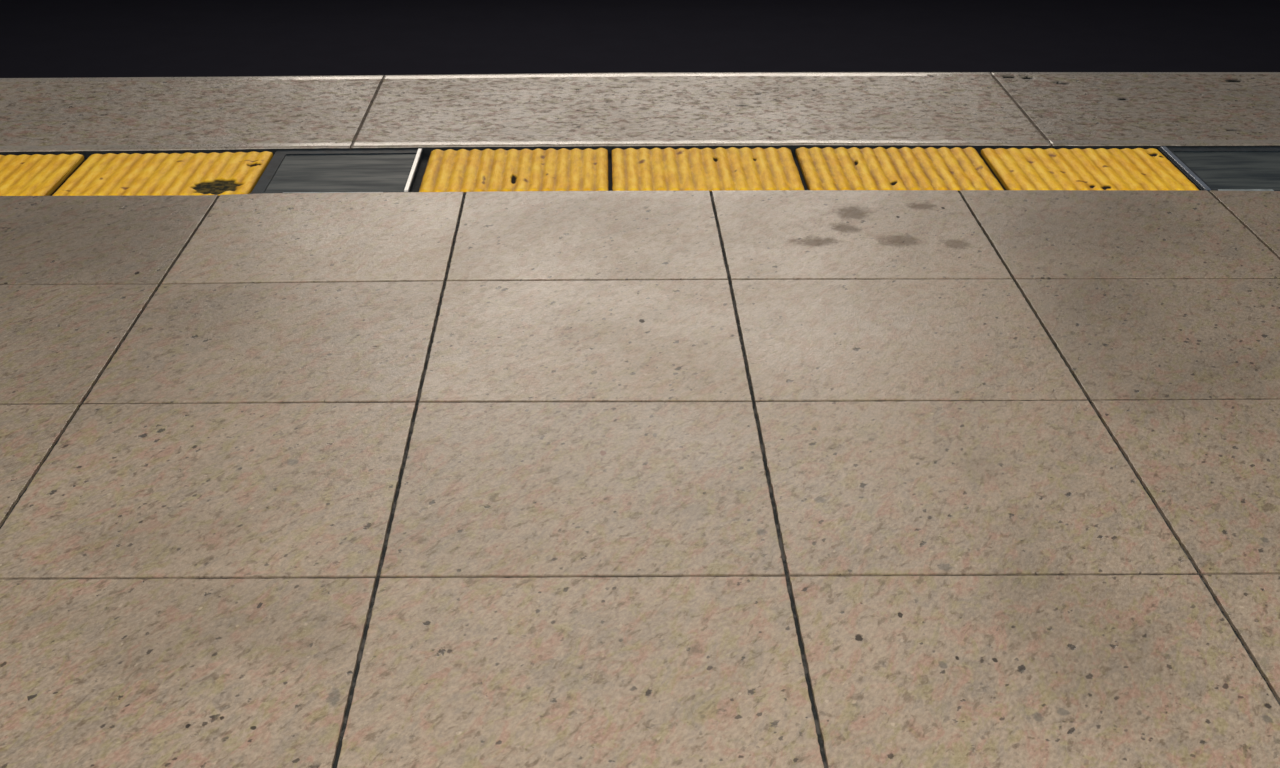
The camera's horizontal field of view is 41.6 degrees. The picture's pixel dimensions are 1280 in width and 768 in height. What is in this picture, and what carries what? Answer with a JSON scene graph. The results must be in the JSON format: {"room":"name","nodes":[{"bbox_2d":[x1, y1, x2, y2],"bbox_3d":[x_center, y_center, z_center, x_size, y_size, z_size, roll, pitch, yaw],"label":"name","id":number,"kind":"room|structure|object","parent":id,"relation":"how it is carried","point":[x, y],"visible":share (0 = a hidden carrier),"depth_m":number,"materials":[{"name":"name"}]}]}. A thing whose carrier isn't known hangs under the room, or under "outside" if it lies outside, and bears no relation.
{"room":"transit interior","nodes":[
{"label":"transit interior","id":0,"kind":"room"},
{"bbox_2d":[0,190,1279,767],"bbox_3d":[-0.046,0.831,1.395,9.020,0.119,6.006,0,25,-1],"label":"floor","id":1,"kind":"structure","parent":0,"point":[720,478],"depth_m":2.72,"materials":[{"name":"tile"}]},
{"bbox_3d":[-0.293,-3.744,13.033,32.000,1.430,0.200,0,25,-1],"label":"wall","id":2,"kind":"structure","parent":0,"visible":0},
{"bbox_2d":[0,0,1279,77],"bbox_3d":[-0.204,-1.398,9.378,32.000,0.200,8.400,0,25,-1],"label":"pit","id":3,"kind":"structure","parent":2,"relation":"attached to","point":[39,38],"depth_m":11.09,"materials":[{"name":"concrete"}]},
{"bbox_3d":[-0.037,1.329,2.050,12.000,1.330,7.200,0,25,-1],"label":"platform","id":4,"kind":"object","parent":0,"visible":0},
{"bbox_2d":[0,75,383,157],"bbox_3d":[-1.699,-0.713,4.754,1.893,0.115,0.813,0,25,-1],"label":"coping stone","id":5,"kind":"object","parent":4,"relation":"on","point":[86,117],"visible":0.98,"depth_m":4.72,"materials":[{"name":"stone"}]},
{"bbox_2d":[51,153,1004,195],"bbox_3d":[-0.094,-0.485,4.305,9.800,0.095,0.470,0,25,-1],"label":"trim","id":6,"kind":"structure","parent":4,"relation":"on","point":[424,161],"depth_m":4.31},
{"bbox_2d":[0,154,83,195],"bbox_3d":[-1.672,-0.518,4.212,0.466,0.020,0.350,0,25,-1],"label":"tile","id":7,"kind":"object","parent":6,"relation":"on","point":[36,174],"visible":0.99,"depth_m":4.22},
{"bbox_2d":[52,151,272,195],"bbox_3d":[-1.188,-0.524,4.229,0.468,0.021,0.367,0,25,-1],"label":"tile","id":8,"kind":"object","parent":6,"relation":"on","point":[226,173],"visible":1,"depth_m":4.21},
{"bbox_2d":[250,149,422,193],"bbox_3d":[-0.758,-0.533,4.257,0.382,0.024,0.392,0,25,-1],"label":"inset panel","id":9,"kind":"object","parent":6,"relation":"on","point":[354,170],"visible":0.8,"depth_m":4.26,"materials":[{"name":"grey metal"}]},
{"bbox_2d":[419,148,607,192],"bbox_3d":[-0.312,-0.537,4.265,0.472,0.023,0.366,0,25,-1],"label":"tile","id":10,"kind":"object","parent":6,"relation":"on","point":[462,170],"visible":0.99,"depth_m":4.24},
{"bbox_2d":[612,147,803,190],"bbox_3d":[0.165,-0.542,4.280,0.472,0.023,0.362,0,25,-1],"label":"tile","id":11,"kind":"object","parent":6,"relation":"on","point":[642,169],"visible":0.98,"depth_m":4.26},
{"bbox_2d":[795,147,1003,190],"bbox_3d":[0.652,-0.544,4.288,0.482,0.024,0.367,0,25,-1],"label":"tile","id":12,"kind":"object","parent":6,"relation":"on","point":[828,168],"visible":0.99,"depth_m":4.27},
{"bbox_2d":[981,148,1198,189],"bbox_3d":[1.137,-0.543,4.293,0.475,0.021,0.366,0,25,-1],"label":"tile","id":13,"kind":"object","parent":6,"relation":"on","point":[1024,168],"visible":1,"depth_m":4.28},
{"bbox_2d":[1157,146,1279,190],"bbox_3d":[1.592,-0.544,4.307,0.427,0.023,0.392,0,25,-1],"label":"inset panel","id":14,"kind":"object","parent":6,"relation":"on","point":[1207,168],"visible":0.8,"depth_m":4.33,"materials":[{"name":"grey metal"}]},
{"bbox_2d":[351,72,1050,154],"bbox_3d":[0.158,-0.741,4.832,1.858,0.115,0.792,0,25,-1],"label":"coping stone","id":15,"kind":"object","parent":4,"relation":"on","point":[792,111],"visible":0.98,"depth_m":4.76,"materials":[{"name":"stone"}]},
{"bbox_2d":[350,73,1051,149],"bbox_3d":[0.158,-0.727,4.809,5.585,0.117,0.830,0,25,-1],"label":"trim","id":16,"kind":"structure","parent":4,"relation":"on","point":[994,77],"depth_m":4.77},
{"bbox_2d":[991,72,1279,148],"bbox_3d":[2.015,-0.748,4.868,1.864,0.115,0.789,0,25,-1],"label":"coping stone","id":17,"kind":"object","parent":4,"relation":"on","point":[1080,110],"visible":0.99,"depth_m":4.84,"materials":[{"name":"stone"}]}
]}

